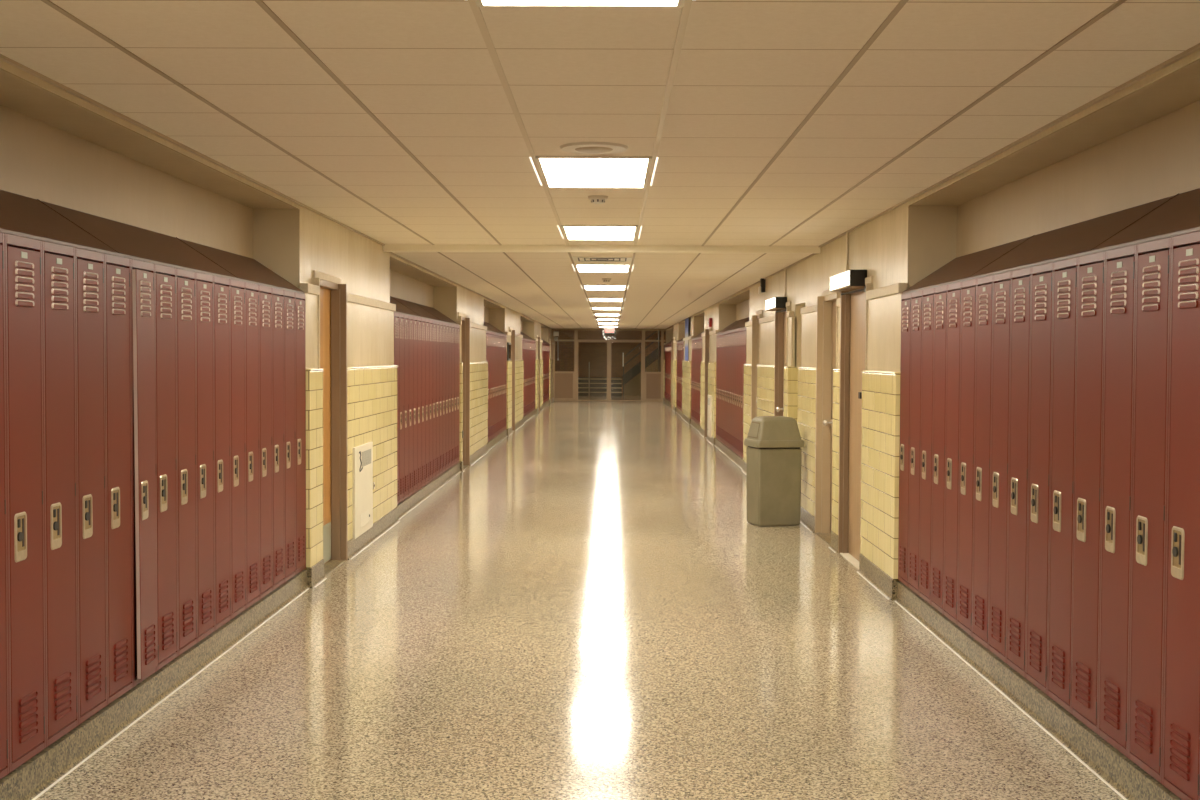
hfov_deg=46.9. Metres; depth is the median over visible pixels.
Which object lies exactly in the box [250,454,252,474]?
handle
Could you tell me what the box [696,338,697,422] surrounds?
locker
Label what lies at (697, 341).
locker
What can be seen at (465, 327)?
door
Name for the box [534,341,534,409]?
locker
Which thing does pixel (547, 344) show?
locker
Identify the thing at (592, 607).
floor
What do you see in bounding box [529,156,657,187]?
recessed light
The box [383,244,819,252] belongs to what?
beam
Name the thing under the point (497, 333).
locker
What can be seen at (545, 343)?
locker
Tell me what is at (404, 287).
wall
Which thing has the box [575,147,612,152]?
grille
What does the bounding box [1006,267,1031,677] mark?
locker
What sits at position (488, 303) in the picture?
trim
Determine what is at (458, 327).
locker
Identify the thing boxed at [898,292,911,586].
locker
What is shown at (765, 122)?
ceiling
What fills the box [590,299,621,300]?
diffuser
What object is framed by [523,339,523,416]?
locker
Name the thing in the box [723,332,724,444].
locker
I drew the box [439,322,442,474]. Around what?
locker
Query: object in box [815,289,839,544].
door
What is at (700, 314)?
trim
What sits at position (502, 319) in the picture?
wall
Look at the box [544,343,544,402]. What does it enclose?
locker
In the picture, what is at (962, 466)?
handle
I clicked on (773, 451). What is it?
trash bin
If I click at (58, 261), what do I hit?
locker
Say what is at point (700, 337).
locker
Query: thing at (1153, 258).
locker
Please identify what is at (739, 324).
hood
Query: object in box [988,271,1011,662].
locker
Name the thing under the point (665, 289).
ceiling
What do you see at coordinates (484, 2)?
diffuser
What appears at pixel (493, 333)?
locker
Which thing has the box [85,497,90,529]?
handle
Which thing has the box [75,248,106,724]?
locker
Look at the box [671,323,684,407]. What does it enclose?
wall
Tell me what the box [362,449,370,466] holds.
grille
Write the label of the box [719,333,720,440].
locker
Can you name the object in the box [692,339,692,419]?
locker
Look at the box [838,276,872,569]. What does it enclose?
door
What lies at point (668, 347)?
locker
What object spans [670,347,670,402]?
locker
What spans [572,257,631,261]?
ceiling vent
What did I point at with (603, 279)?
smoke detector
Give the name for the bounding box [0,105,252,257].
wall
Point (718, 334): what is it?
locker
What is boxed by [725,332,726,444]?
locker
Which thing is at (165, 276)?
locker
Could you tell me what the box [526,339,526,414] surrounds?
locker
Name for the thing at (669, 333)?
wall
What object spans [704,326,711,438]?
door
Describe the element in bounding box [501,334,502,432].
locker
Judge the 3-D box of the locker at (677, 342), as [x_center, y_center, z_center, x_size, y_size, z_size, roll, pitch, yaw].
[2.309,-0.694,38.617,0.308,1.831,0.307,0,2,0]
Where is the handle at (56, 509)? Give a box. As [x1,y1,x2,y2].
[53,506,59,539]
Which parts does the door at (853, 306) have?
casing, head casing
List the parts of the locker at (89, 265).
handle plate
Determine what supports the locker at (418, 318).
on the baseboard at (37, 775)
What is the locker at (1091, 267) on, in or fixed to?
on the baseboard at (1117, 771)
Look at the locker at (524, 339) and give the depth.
32.55 m
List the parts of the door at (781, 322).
casing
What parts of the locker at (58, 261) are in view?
handle plate, latch lever, number plate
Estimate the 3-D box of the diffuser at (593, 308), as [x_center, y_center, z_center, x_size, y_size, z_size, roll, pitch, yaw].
[0.136,-1.834,27.696,0.550,0.004,1.200,0,2,0]
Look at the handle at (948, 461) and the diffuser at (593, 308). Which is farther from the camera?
the diffuser at (593, 308)
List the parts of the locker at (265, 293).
handle plate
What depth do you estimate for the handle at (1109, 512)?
5.13 m
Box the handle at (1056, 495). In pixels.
[1054,493,1058,523]
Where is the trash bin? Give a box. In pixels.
[744,416,803,525]
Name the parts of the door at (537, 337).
frame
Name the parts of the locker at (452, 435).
door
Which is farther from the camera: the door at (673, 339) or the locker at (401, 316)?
the door at (673, 339)
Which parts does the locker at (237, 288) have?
handle plate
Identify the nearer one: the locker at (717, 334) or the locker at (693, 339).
the locker at (717, 334)
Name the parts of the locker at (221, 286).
handle plate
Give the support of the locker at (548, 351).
on the baseboard at (37, 775)
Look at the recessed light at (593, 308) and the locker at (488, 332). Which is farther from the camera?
the recessed light at (593, 308)
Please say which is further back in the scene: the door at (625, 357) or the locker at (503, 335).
the door at (625, 357)
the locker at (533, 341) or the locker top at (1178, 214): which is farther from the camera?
the locker at (533, 341)
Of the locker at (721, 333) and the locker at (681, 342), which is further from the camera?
the locker at (681, 342)
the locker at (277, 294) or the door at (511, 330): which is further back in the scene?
the door at (511, 330)
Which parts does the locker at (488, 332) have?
door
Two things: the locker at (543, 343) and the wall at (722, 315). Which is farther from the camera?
the locker at (543, 343)
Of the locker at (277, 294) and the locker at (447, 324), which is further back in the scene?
the locker at (447, 324)
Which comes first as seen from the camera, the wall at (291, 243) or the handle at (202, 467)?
the handle at (202, 467)
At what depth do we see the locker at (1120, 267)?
5.05 m
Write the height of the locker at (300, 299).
1.831 m
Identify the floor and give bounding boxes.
[36,401,1123,799]
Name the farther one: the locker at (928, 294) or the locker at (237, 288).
the locker at (928, 294)
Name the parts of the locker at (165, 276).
handle plate, latch lever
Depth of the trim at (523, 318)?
35.11 m
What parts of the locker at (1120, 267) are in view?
handle plate, latch lever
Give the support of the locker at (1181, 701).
on the baseboard at (1117, 771)
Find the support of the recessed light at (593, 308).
in the ceiling at (665, 289)
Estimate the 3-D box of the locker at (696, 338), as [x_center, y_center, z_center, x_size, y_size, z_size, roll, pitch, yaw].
[2.241,-0.430,30.221,0.308,1.831,0.312,0,2,0]
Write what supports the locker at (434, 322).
on the baseboard at (37, 775)
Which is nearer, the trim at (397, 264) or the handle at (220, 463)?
the handle at (220, 463)
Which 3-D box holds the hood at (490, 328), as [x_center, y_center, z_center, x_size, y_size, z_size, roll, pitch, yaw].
[-2.011,-1.312,24.738,0.341,0.236,4.436,0,2,0]
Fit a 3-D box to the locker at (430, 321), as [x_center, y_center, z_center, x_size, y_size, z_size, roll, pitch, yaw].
[-2.061,0.009,15.659,0.308,1.831,0.311,0,2,0]
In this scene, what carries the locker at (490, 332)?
on the baseboard at (37, 775)
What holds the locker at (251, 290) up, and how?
on the baseboard at (37, 775)
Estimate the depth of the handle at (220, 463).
7.22 m
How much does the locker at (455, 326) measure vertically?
1.831 m
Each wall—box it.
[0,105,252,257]
[253,206,397,569]
[390,269,433,307]
[434,285,487,462]
[484,307,488,322]
[489,307,523,428]
[523,321,542,408]
[541,327,552,399]
[663,330,672,397]
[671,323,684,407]
[682,316,703,418]
[700,303,736,438]
[736,299,748,320]
[743,202,956,580]
[956,100,1199,257]
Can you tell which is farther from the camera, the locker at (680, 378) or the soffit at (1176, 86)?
the locker at (680, 378)
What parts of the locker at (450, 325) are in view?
door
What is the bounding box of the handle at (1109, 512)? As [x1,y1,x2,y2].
[1106,509,1112,542]
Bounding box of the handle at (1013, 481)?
[1012,480,1015,506]
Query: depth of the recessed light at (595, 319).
35.92 m
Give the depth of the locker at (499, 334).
25.25 m
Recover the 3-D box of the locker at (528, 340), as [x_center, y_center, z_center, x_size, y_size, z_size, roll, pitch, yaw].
[-1.912,-0.569,34.049,0.308,1.831,0.310,0,2,0]
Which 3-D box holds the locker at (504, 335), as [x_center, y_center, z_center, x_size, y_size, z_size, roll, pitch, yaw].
[-1.973,-0.332,26.514,0.308,1.831,0.316,0,2,0]
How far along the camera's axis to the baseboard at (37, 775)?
6.45 m
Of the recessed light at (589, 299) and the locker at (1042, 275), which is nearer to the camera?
the locker at (1042, 275)
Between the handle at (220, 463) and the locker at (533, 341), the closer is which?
the handle at (220, 463)
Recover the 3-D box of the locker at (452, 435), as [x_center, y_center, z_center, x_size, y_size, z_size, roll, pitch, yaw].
[-2.043,-0.060,17.843,0.308,1.831,0.311,0,2,0]
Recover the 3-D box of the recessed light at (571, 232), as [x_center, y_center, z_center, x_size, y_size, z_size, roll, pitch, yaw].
[0.003,-1.358,11.243,0.652,0.013,1.224,0,2,0]
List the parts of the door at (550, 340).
frame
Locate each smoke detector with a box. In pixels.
[588,195,607,203]
[602,278,610,281]
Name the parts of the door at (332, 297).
casing, kick plate, head casing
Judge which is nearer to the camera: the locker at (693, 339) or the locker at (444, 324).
the locker at (444, 324)
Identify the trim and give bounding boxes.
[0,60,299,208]
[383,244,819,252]
[390,254,456,286]
[484,298,504,307]
[521,315,533,321]
[693,310,703,316]
[719,287,749,303]
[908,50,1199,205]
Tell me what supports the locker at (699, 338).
on the baseboard at (1117, 771)
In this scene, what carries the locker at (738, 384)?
on the baseboard at (1117, 771)
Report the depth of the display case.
27.10 m
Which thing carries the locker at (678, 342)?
on the baseboard at (1117, 771)
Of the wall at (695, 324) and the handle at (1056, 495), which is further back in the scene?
the wall at (695, 324)
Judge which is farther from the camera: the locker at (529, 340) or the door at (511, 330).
the locker at (529, 340)
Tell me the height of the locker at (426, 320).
1.831 m
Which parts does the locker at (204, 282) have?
handle plate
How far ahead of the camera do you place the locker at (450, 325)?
17.55 m
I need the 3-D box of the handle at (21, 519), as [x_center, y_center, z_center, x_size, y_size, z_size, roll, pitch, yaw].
[-2.001,0.461,4.779,0.002,0.121,0.067,0,2,0]
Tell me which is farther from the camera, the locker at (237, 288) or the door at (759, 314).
the door at (759, 314)
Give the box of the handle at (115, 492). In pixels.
[113,490,118,519]
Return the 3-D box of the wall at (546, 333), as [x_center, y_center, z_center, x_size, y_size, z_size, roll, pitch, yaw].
[-1.917,-1.258,46.901,0.584,2.669,2.602,0,2,0]
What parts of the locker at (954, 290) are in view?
handle plate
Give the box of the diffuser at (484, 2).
[482,0,677,4]
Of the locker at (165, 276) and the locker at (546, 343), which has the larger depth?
the locker at (546, 343)
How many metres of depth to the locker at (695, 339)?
30.42 m
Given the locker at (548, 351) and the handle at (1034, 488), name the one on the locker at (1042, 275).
the handle at (1034, 488)
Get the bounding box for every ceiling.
[0,0,1199,246]
[388,252,816,328]
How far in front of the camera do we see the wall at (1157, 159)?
6.31 m
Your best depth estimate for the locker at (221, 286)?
7.25 m
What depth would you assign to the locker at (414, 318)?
14.38 m
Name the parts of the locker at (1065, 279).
handle plate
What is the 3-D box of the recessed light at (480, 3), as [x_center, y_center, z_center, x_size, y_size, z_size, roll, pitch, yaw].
[-0.061,-1.109,3.337,0.652,0.013,1.224,0,2,0]
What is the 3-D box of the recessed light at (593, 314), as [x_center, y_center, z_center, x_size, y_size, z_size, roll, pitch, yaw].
[0.170,-1.965,31.894,0.652,0.013,1.224,0,2,0]
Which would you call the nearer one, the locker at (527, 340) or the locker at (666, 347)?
the locker at (527, 340)
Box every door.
[312,270,347,575]
[458,312,469,469]
[509,327,514,431]
[536,335,539,411]
[549,339,552,401]
[577,341,607,400]
[610,341,641,400]
[671,337,674,408]
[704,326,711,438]
[751,310,762,420]
[774,301,790,415]
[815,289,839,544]
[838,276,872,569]
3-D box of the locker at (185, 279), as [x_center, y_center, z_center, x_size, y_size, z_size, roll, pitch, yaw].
[-2.134,0.292,6.657,0.308,1.831,0.304,0,2,0]
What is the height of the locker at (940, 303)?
1.831 m
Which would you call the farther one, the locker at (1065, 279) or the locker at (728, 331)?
the locker at (728, 331)
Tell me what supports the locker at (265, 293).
on the baseboard at (37, 775)
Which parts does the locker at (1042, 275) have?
handle plate, latch lever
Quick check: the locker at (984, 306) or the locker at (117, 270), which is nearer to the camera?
the locker at (117, 270)
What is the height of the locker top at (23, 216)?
0.236 m
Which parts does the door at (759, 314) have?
frame, casing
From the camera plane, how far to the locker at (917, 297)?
8.41 m
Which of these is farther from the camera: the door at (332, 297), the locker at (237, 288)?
the door at (332, 297)
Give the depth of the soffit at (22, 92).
6.17 m
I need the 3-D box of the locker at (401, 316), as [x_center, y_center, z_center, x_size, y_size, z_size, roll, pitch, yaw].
[-2.078,0.078,13.475,0.308,1.831,0.311,0,2,0]
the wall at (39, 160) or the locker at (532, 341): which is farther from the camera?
the locker at (532, 341)
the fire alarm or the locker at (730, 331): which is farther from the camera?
the locker at (730, 331)
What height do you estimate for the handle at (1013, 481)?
0.121 m
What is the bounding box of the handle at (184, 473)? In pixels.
[182,471,186,496]
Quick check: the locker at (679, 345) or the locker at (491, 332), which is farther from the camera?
the locker at (679, 345)
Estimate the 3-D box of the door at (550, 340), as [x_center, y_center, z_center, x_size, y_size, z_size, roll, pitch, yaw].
[-1.734,-0.995,46.826,0.214,2.150,0.882,0,2,0]
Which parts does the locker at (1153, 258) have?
handle plate, latch lever, number plate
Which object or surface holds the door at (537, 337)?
in the wall at (531, 329)
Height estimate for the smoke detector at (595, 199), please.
0.045 m
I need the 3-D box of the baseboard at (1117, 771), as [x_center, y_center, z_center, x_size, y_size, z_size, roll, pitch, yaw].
[2.189,0.967,17.072,0.529,0.134,44.100,0,2,0]
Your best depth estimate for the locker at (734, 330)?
20.75 m
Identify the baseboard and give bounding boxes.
[0,400,549,799]
[676,408,1180,799]
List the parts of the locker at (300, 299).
handle plate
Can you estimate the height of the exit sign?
0.215 m
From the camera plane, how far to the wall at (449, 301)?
20.48 m
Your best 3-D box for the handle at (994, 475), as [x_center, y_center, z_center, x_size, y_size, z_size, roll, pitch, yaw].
[1.901,0.420,6.646,0.002,0.121,0.067,0,2,0]
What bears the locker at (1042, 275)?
on the baseboard at (1117, 771)
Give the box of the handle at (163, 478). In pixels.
[162,477,165,503]
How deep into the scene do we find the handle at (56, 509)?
5.08 m
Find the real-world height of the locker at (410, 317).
1.831 m
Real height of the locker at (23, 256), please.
1.831 m
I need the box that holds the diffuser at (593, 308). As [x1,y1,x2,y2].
[593,308,620,309]
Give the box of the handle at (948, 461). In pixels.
[947,460,949,482]
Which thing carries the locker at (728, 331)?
on the baseboard at (1117, 771)
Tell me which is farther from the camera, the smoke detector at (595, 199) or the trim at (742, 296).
the trim at (742, 296)
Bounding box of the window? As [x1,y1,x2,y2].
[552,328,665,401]
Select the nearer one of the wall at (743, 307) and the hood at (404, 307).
the hood at (404, 307)
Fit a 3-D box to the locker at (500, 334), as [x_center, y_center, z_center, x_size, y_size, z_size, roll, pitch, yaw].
[-1.980,-0.302,25.563,0.308,1.831,0.316,0,2,0]
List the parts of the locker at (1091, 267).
handle plate, latch lever, number plate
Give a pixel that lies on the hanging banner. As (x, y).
(686, 319)
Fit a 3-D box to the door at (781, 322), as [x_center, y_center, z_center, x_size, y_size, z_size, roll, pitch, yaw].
[2.014,0.022,15.021,0.154,2.150,0.902,0,2,0]
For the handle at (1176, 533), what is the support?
on the locker at (1181, 701)
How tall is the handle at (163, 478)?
0.121 m
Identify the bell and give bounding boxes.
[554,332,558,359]
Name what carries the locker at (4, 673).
on the baseboard at (37, 775)
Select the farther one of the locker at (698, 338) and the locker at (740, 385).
the locker at (698, 338)
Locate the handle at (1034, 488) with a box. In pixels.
[1032,486,1036,514]
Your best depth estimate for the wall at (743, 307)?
23.23 m
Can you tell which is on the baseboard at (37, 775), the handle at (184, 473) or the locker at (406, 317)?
the locker at (406, 317)
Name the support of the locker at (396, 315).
on the baseboard at (37, 775)
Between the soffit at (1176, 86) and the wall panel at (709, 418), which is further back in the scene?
the wall panel at (709, 418)
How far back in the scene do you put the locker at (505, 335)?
26.75 m
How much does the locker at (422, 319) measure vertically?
1.831 m
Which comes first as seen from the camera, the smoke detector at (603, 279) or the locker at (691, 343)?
the smoke detector at (603, 279)
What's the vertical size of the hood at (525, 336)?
0.236 m
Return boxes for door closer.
[841,286,865,294]
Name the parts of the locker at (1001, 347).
handle plate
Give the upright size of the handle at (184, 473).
0.121 m
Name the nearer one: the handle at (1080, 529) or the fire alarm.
the handle at (1080, 529)
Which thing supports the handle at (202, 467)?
on the locker at (204, 282)
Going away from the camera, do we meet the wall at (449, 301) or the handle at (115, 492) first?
the handle at (115, 492)
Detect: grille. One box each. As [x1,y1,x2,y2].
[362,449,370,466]
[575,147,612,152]
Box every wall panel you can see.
[353,442,372,538]
[707,395,711,437]
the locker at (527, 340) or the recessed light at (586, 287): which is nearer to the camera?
the recessed light at (586, 287)
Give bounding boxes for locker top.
[0,190,304,293]
[902,188,1199,293]
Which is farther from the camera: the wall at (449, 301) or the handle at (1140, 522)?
the wall at (449, 301)
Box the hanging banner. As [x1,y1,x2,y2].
[684,317,688,360]
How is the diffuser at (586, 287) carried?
attached to the recessed light at (586, 287)
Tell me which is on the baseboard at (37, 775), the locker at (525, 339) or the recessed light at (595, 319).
the locker at (525, 339)
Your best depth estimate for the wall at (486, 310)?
26.45 m
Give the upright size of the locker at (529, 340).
1.831 m
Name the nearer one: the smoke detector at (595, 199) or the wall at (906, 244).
the smoke detector at (595, 199)
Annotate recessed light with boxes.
[475,0,695,6]
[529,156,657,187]
[558,225,641,239]
[572,264,633,271]
[581,285,628,289]
[586,298,625,301]
[590,307,621,309]
[593,314,621,315]
[595,319,618,320]
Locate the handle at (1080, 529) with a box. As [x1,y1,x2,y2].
[1078,501,1083,532]
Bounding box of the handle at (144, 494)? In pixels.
[143,483,147,511]
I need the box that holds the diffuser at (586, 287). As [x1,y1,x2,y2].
[585,286,624,289]
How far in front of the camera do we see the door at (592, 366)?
48.19 m
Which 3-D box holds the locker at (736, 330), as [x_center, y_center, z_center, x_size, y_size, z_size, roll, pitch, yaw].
[2.162,-0.122,20.433,0.308,1.831,0.315,0,2,0]
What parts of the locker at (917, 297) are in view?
handle plate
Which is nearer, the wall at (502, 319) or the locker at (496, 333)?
the locker at (496, 333)
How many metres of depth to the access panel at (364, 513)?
11.18 m
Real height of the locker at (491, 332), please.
1.831 m
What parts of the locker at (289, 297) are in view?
handle plate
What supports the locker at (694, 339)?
on the baseboard at (1117, 771)
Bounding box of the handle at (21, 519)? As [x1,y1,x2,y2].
[17,515,25,551]
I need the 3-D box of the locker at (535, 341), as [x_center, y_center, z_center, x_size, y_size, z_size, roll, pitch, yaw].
[-1.887,-0.666,37.158,0.308,1.831,0.310,0,2,0]
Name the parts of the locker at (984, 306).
handle plate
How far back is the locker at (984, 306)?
6.88 m
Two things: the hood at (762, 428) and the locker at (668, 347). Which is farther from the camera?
the locker at (668, 347)
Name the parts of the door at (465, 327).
casing, head casing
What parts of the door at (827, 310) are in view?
knob, head casing, casing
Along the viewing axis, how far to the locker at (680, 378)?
36.86 m
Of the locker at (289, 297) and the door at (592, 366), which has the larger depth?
the door at (592, 366)
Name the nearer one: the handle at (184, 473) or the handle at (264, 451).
the handle at (184, 473)
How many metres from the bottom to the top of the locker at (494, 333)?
1.831 m
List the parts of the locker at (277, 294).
handle plate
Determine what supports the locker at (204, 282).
on the baseboard at (37, 775)
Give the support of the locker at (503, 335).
on the baseboard at (37, 775)
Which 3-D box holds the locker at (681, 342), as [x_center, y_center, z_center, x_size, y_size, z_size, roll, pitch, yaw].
[2.292,-0.626,36.460,0.308,1.831,0.307,0,2,0]
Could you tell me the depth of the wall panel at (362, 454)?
11.09 m
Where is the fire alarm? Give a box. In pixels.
[759,278,764,293]
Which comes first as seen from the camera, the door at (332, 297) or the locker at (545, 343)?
the door at (332, 297)
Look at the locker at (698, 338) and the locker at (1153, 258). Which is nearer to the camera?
the locker at (1153, 258)
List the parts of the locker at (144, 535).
handle plate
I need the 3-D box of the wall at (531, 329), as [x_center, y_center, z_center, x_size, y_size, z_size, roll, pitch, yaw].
[-1.980,-1.013,39.105,0.584,2.669,3.602,0,2,0]
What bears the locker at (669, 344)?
on the baseboard
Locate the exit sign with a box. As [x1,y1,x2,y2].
[605,327,614,332]
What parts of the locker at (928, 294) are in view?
handle plate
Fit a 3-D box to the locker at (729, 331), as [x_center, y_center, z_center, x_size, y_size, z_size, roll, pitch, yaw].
[2.172,-0.162,21.699,0.308,1.831,0.315,0,2,0]
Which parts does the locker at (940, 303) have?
handle plate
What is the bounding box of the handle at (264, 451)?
[263,450,265,470]
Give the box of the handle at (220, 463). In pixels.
[219,462,221,485]
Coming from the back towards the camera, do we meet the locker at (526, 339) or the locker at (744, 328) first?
the locker at (526, 339)
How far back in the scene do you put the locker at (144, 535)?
5.99 m
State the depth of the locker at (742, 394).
19.48 m
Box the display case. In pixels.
[507,342,510,360]
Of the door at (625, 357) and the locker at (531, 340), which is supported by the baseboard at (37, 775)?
the locker at (531, 340)
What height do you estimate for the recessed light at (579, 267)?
0.013 m
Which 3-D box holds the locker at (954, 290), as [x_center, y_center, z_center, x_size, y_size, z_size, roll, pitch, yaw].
[2.057,0.284,7.504,0.308,1.831,0.304,0,2,0]
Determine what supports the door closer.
attached to the door at (853, 306)
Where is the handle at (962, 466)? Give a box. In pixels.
[961,465,964,487]
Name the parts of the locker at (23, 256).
handle plate, latch lever, number plate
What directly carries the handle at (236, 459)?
on the locker at (237, 288)
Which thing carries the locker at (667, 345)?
on the baseboard
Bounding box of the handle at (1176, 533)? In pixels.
[1173,530,1180,568]
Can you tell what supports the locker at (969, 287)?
on the baseboard at (1117, 771)
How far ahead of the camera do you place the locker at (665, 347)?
47.12 m
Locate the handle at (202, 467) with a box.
[201,466,204,490]
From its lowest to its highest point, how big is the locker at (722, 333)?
1.831 m
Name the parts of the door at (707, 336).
frame, casing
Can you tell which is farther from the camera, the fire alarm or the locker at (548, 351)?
the locker at (548, 351)
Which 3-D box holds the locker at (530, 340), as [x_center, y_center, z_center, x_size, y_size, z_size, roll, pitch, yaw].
[-1.904,-0.598,34.982,0.308,1.831,0.310,0,2,0]
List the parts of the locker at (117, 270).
handle plate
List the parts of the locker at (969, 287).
handle plate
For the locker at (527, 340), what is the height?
1.831 m
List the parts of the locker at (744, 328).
door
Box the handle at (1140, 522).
[1137,519,1144,554]
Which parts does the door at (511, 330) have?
frame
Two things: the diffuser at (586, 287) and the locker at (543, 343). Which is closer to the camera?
the diffuser at (586, 287)
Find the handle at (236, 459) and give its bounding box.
[235,458,237,479]
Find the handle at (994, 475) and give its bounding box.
[993,474,996,499]
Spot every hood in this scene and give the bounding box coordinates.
[390,296,458,325]
[484,322,505,334]
[521,332,534,340]
[717,317,748,333]
[747,416,801,440]
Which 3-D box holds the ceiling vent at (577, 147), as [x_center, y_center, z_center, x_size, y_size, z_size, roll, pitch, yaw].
[-0.029,-1.211,6.666,0.330,0.016,0.330,0,2,0]
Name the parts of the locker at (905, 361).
handle plate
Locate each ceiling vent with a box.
[560,142,627,153]
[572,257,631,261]
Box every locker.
[0,232,8,778]
[5,233,45,772]
[42,241,77,747]
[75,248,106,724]
[104,254,132,704]
[131,259,158,686]
[154,264,177,670]
[176,268,196,655]
[196,272,214,642]
[213,276,230,630]
[230,279,245,619]
[245,282,259,608]
[259,285,272,598]
[272,288,284,589]
[284,290,295,581]
[295,292,305,573]
[394,313,398,504]
[399,314,403,502]
[404,315,408,499]
[409,316,412,495]
[413,316,416,492]
[417,317,420,490]
[421,318,424,487]
[425,319,428,484]
[429,320,432,481]
[433,320,435,479]
[436,321,438,477]
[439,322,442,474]
[443,322,445,472]
[446,323,448,470]
[449,324,451,468]
[451,324,453,466]
[454,325,456,464]
[457,325,459,462]
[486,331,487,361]
[488,332,489,441]
[489,332,490,440]
[491,332,492,438]
[493,333,493,437]
[494,333,495,436]
[496,333,496,435]
[497,333,498,434]
[499,334,499,433]
[500,334,501,432]
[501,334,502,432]
[503,335,503,430]
[504,335,504,429]
[505,335,506,429]
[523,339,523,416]
[524,339,524,416]
[525,339,525,412]
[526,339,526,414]
[527,340,527,414]
[528,340,528,413]
[529,340,529,412]
[530,340,530,411]
[531,340,531,408]
[532,341,532,410]
[533,341,533,407]
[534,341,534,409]
[535,341,535,383]
[543,343,543,402]
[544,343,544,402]
[545,343,545,401]
[546,343,546,400]
[547,344,547,397]
[548,351,548,399]
[665,347,665,398]
[666,347,666,399]
[667,345,667,387]
[668,347,668,400]
[669,344,669,387]
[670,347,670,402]
[677,342,677,407]
[678,342,678,408]
[679,345,679,409]
[680,342,680,377]
[680,378,680,409]
[681,342,681,407]
[691,343,691,418]
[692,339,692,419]
[693,339,693,417]
[693,339,694,419]
[694,339,695,420]
[695,338,696,421]
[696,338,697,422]
[697,341,697,423]
[698,338,698,423]
[699,338,699,424]
[700,337,700,382]
[716,334,717,437]
[717,334,718,439]
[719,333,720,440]
[720,333,721,441]
[721,333,723,442]
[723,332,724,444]
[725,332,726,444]
[726,331,728,446]
[728,331,729,447]
[730,331,731,448]
[731,330,733,450]
[733,330,735,451]
[735,330,737,453]
[737,329,739,454]
[739,329,741,456]
[741,328,743,458]
[743,328,746,402]
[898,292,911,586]
[908,290,922,594]
[919,287,934,604]
[931,285,947,614]
[944,282,961,624]
[957,278,976,635]
[972,275,992,648]
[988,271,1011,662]
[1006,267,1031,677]
[1026,262,1053,694]
[1047,257,1077,712]
[1071,251,1105,733]
[1098,244,1136,757]
[1128,237,1171,783]
[1162,231,1199,799]
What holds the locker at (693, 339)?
on the baseboard at (1117, 771)
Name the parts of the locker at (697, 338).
door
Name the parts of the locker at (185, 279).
handle plate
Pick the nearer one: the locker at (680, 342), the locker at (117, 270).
the locker at (117, 270)
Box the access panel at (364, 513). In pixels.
[360,509,369,527]
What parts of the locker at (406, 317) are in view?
handle plate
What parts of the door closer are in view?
arm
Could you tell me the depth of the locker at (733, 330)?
21.07 m
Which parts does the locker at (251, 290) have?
handle plate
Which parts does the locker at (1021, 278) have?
handle plate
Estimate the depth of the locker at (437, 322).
16.24 m
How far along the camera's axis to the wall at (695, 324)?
32.77 m
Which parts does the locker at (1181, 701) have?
handle plate, latch lever, number plate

